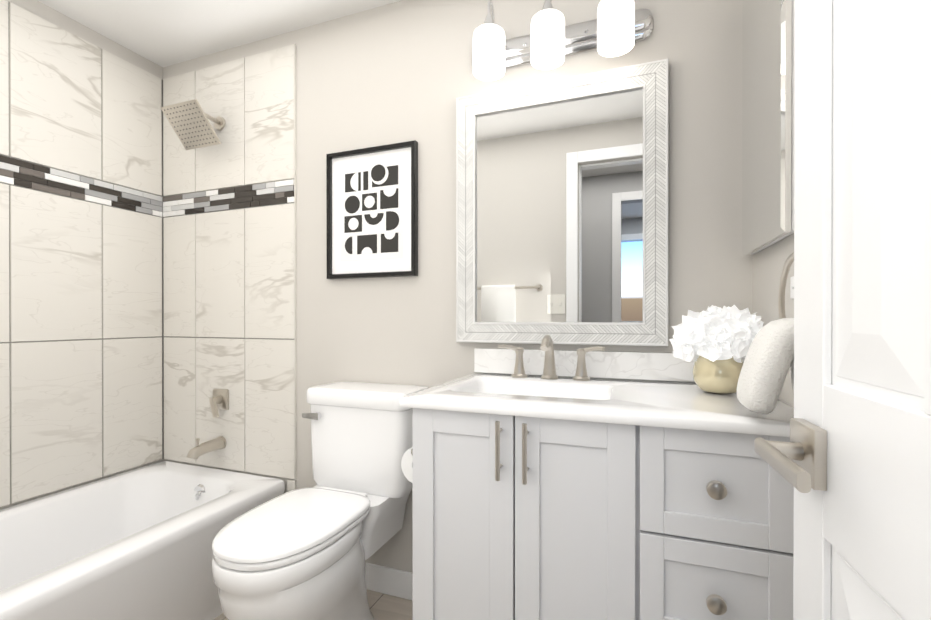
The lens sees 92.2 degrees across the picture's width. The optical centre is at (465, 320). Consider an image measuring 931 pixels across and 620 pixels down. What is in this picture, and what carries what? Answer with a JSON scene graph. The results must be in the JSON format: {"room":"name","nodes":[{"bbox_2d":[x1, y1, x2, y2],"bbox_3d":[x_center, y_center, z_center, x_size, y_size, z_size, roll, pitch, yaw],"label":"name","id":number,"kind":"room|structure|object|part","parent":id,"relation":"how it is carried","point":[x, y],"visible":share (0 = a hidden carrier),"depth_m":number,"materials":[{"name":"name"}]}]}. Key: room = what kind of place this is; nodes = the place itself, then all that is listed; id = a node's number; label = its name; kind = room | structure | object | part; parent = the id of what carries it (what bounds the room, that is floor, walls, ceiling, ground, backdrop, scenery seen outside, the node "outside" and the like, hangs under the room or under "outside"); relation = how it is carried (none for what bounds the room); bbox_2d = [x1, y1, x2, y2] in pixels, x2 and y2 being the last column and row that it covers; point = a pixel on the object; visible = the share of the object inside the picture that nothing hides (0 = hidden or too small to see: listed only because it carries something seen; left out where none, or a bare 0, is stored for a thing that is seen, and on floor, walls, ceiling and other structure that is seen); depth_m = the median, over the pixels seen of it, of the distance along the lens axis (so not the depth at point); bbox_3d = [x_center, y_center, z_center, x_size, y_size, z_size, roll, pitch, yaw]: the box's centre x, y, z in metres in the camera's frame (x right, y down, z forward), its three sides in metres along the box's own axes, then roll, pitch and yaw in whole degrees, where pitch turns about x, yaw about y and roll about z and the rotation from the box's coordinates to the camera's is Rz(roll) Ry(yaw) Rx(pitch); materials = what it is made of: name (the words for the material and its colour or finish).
{"room":"bathroom","nodes":[
{"label":"bathroom","id":0,"kind":"room"},
{"bbox_2d":[38,0,400,66],"bbox_3d":[-0.836,-1.256,-0.477,5.400,0.100,4.710,0,0,21],"label":"ceiling","id":1,"kind":"structure","parent":0,"point":[163,33],"depth_m":1.81,"materials":[{"name":"white paint"}]},
{"bbox_2d":[214,590,412,619],"bbox_3d":[-0.836,1.106,-0.470,5.400,0.100,4.710,0,0,21],"label":"floor","id":2,"kind":"structure","parent":0,"point":[382,606],"depth_m":1.64,"materials":[{"name":"beige tile"}]},
{"bbox_2d":[0,461,284,619],"bbox_3d":[-1.344,0.860,1.359,0.736,0.380,1.394,0,0,21],"label":"bathtub","id":3,"kind":"object","parent":2,"relation":"on","point":[135,544],"visible":0.92,"depth_m":1.55,"materials":[{"name":"white ceramic"}]},
{"bbox_2d":[212,381,428,619],"bbox_3d":[-0.434,0.645,1.399,0.412,0.810,0.702,0,0,21],"label":"toilet","id":4,"kind":"object","parent":2,"relation":"on","point":[302,554],"visible":0.98,"depth_m":1.35,"materials":[{"name":"white ceramic"}]},
{"bbox_3d":[-0.489,0.581,1.294,0.318,0.044,0.463,0,0,21],"label":"seat","id":5,"kind":"part","parent":4,"relation":"part of","materials":[{"name":"white plastic"}]},
{"bbox_3d":[-0.541,0.335,1.575,0.071,0.025,0.020,0,0,21],"label":"handle","id":6,"kind":"part","parent":4,"relation":"part of","materials":[{"name":"silver metal"}]},
{"bbox_3d":[-0.350,0.415,1.623,0.412,0.350,0.224,0,0,21],"label":"tank","id":7,"kind":"part","parent":4,"relation":"part of","materials":[{"name":"white ceramic"}]},
{"bbox_2d":[399,335,793,619],"bbox_3d":[0.281,0.548,1.200,0.958,1.006,0.570,0,0,21],"label":"bathroom vanity","id":8,"kind":"object","parent":2,"relation":"on","point":[548,481],"visible":0.9,"depth_m":0.96,"materials":[{"name":"white paint"}]},
{"bbox_2d":[399,372,793,436],"bbox_3d":[0.334,0.244,1.183,0.846,0.119,0.562,0,0,21],"label":"countertop","id":9,"kind":"structure","parent":8,"relation":"on","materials":[{"name":"white stone"}]},
{"bbox_2d":[498,335,604,380],"bbox_3d":[0.254,0.114,1.386,0.336,0.140,0.127,0,0,21],"label":"faucet","id":10,"kind":"object","parent":9,"relation":"on","point":[549,372],"depth_m":1.40,"materials":[{"name":"silver metal"}]},
{"bbox_2d":[669,305,763,393],"bbox_3d":[0.649,0.072,1.150,0.225,0.224,0.205,0,0,21],"label":"vase","id":11,"kind":"object","parent":9,"relation":"on","point":[714,342],"visible":0.96,"depth_m":1.10,"materials":[{"name":"gold metal"}]},
{"bbox_2d":[474,348,744,381],"bbox_3d":[0.430,0.141,1.437,0.846,0.084,0.019,0,0,21],"label":"backsplash","id":12,"kind":"structure","parent":8,"relation":"on","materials":[{"name":"stone"}]},
{"bbox_2d":[0,0,793,572],"bbox_3d":[-0.824,-0.078,0.355,2.660,2.262,0.110,0,0,21],"label":"wall","id":13,"kind":"structure","parent":0,"point":[398,72],"depth_m":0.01,"materials":[{"name":"grey paint"}]},
{"bbox_2d":[0,0,296,506],"bbox_3d":[-1.327,-0.050,1.355,0.797,2.200,1.409,0,0,21],"label":"wall tiles","id":14,"kind":"structure","parent":13,"relation":"attached to","point":[148,282],"depth_m":1.91,"materials":[{"name":"tile"}]},
{"bbox_2d":[160,99,225,149],"bbox_3d":[-1.133,-0.828,1.913,0.200,0.167,0.203,0,0,21],"label":"shower head","id":15,"kind":"object","parent":14,"relation":"attached to","point":[190,124],"visible":1,"depth_m":1.87},
{"bbox_2d":[187,436,225,459],"bbox_3d":[-1.124,0.544,1.936,0.060,0.088,0.163,0,0,21],"label":"tub spout","id":16,"kind":"object","parent":14,"relation":"attached to","point":[198,449],"visible":1,"depth_m":1.92,"materials":[{"name":"silver metal"}]},
{"bbox_2d":[209,388,228,417],"bbox_3d":[-1.105,0.367,1.987,0.092,0.120,0.052,0,0,21],"label":"tub valve","id":17,"kind":"object","parent":14,"relation":"attached to","point":[219,399],"visible":1,"depth_m":1.99,"materials":[{"name":"silver metal"}]},
{"bbox_2d":[326,140,417,278],"bbox_3d":[-0.368,-0.416,1.733,0.397,0.500,0.026,0,0,21],"label":"picture","id":18,"kind":"object","parent":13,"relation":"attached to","point":[372,209],"visible":1,"depth_m":1.73,"materials":[{"name":"black"}]},
{"bbox_2d":[366,562,412,600],"bbox_3d":[-0.327,0.999,1.730,0.807,0.100,0.012,0,0,21],"label":"baseboard","id":19,"kind":"structure","parent":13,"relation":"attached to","point":[390,581],"depth_m":1.70,"materials":[{"name":"white paint"}]},
{"bbox_2d":[472,0,652,80],"bbox_3d":[0.273,-0.929,1.414,0.594,0.249,0.170,0,0,21],"label":"sconce","id":20,"kind":"object","parent":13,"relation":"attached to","point":[615,28],"visible":1,"depth_m":1.38,"materials":[{"name":"white glass"}]},
{"bbox_3d":[0.076,-0.872,1.454,0.105,0.135,0.105,0,0,21],"label":"lamp shade","id":21,"kind":"part","parent":20,"relation":"part of","materials":[{"name":"white glass"}]},
{"bbox_3d":[0.254,-0.871,1.387,0.105,0.135,0.105,0,0,21],"label":"lamp shade","id":22,"kind":"part","parent":20,"relation":"part of","materials":[{"name":"white glass"}]},
{"bbox_3d":[0.442,-0.871,1.317,0.105,0.135,0.105,0,0,21],"label":"lamp shade","id":23,"kind":"part","parent":20,"relation":"part of","materials":[{"name":"white glass"}]},
{"bbox_2d":[456,58,668,345],"bbox_3d":[0.293,-0.355,1.481,0.688,0.866,0.034,0,0,21],"label":"vanity mirror","id":24,"kind":"object","parent":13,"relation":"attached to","point":[562,184],"visible":0.96,"depth_m":1.46,"materials":[{"name":"white wood"}]},
{"bbox_3d":[0.295,-0.355,1.486,0.556,0.734,0.016,0,0,21],"label":"glass","id":25,"kind":"part","parent":24,"relation":"part of","materials":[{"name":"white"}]},
{"bbox_2d":[736,252,793,413],"bbox_3d":[0.595,0.006,0.857,0.137,0.321,0.277,0,0,21],"label":"towel ring","id":26,"kind":"object","parent":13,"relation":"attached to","point":[768,361],"visible":0.52,"depth_m":0.78,"materials":[{"name":"white fabric"}]},
{"bbox_2d":[736,318,793,413],"bbox_3d":[0.577,0.079,0.810,0.142,0.181,0.136,0,0,21],"label":"towel","id":27,"kind":"object","parent":26,"relation":"hanging from","point":[769,357],"depth_m":0.77,"materials":[{"name":"white fabric"}]},
{"bbox_3d":[0.693,-0.070,0.943,0.009,0.047,0.047,0,0,21],"label":"plate","id":28,"kind":"part","parent":26,"relation":"part of","materials":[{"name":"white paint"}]},
{"bbox_2d":[742,0,794,255],"bbox_3d":[0.740,-0.552,1.103,0.032,0.735,0.381,0,0,21],"label":"upper cabinet","id":29,"kind":"object","parent":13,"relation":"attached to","point":[768,66],"visible":0.83,"depth_m":1.03,"materials":[{"name":"white paint"}]},
{"bbox_3d":[-1.060,-0.074,-1.073,5.200,2.262,2.930,0,0,21],"label":"wall","id":30,"kind":"structure","parent":0,"visible":0},
{"bbox_2d":[793,0,930,619],"bbox_3d":[0.361,0.034,0.304,0.035,2.014,0.595,0,0,18],"label":"door leaf","id":31,"kind":"structure","parent":30,"relation":"in","point":[862,279],"depth_m":0.43,"materials":[{"name":"white paint"}]},
{"bbox_2d":[754,418,826,492],"bbox_3d":[0.424,0.158,0.503,0.151,0.068,0.181,0,0,18],"label":"door handle","id":32,"kind":"object","parent":31,"relation":"attached to","point":[798,461],"depth_m":0.51,"materials":[{"name":"silver metal"}]}
]}

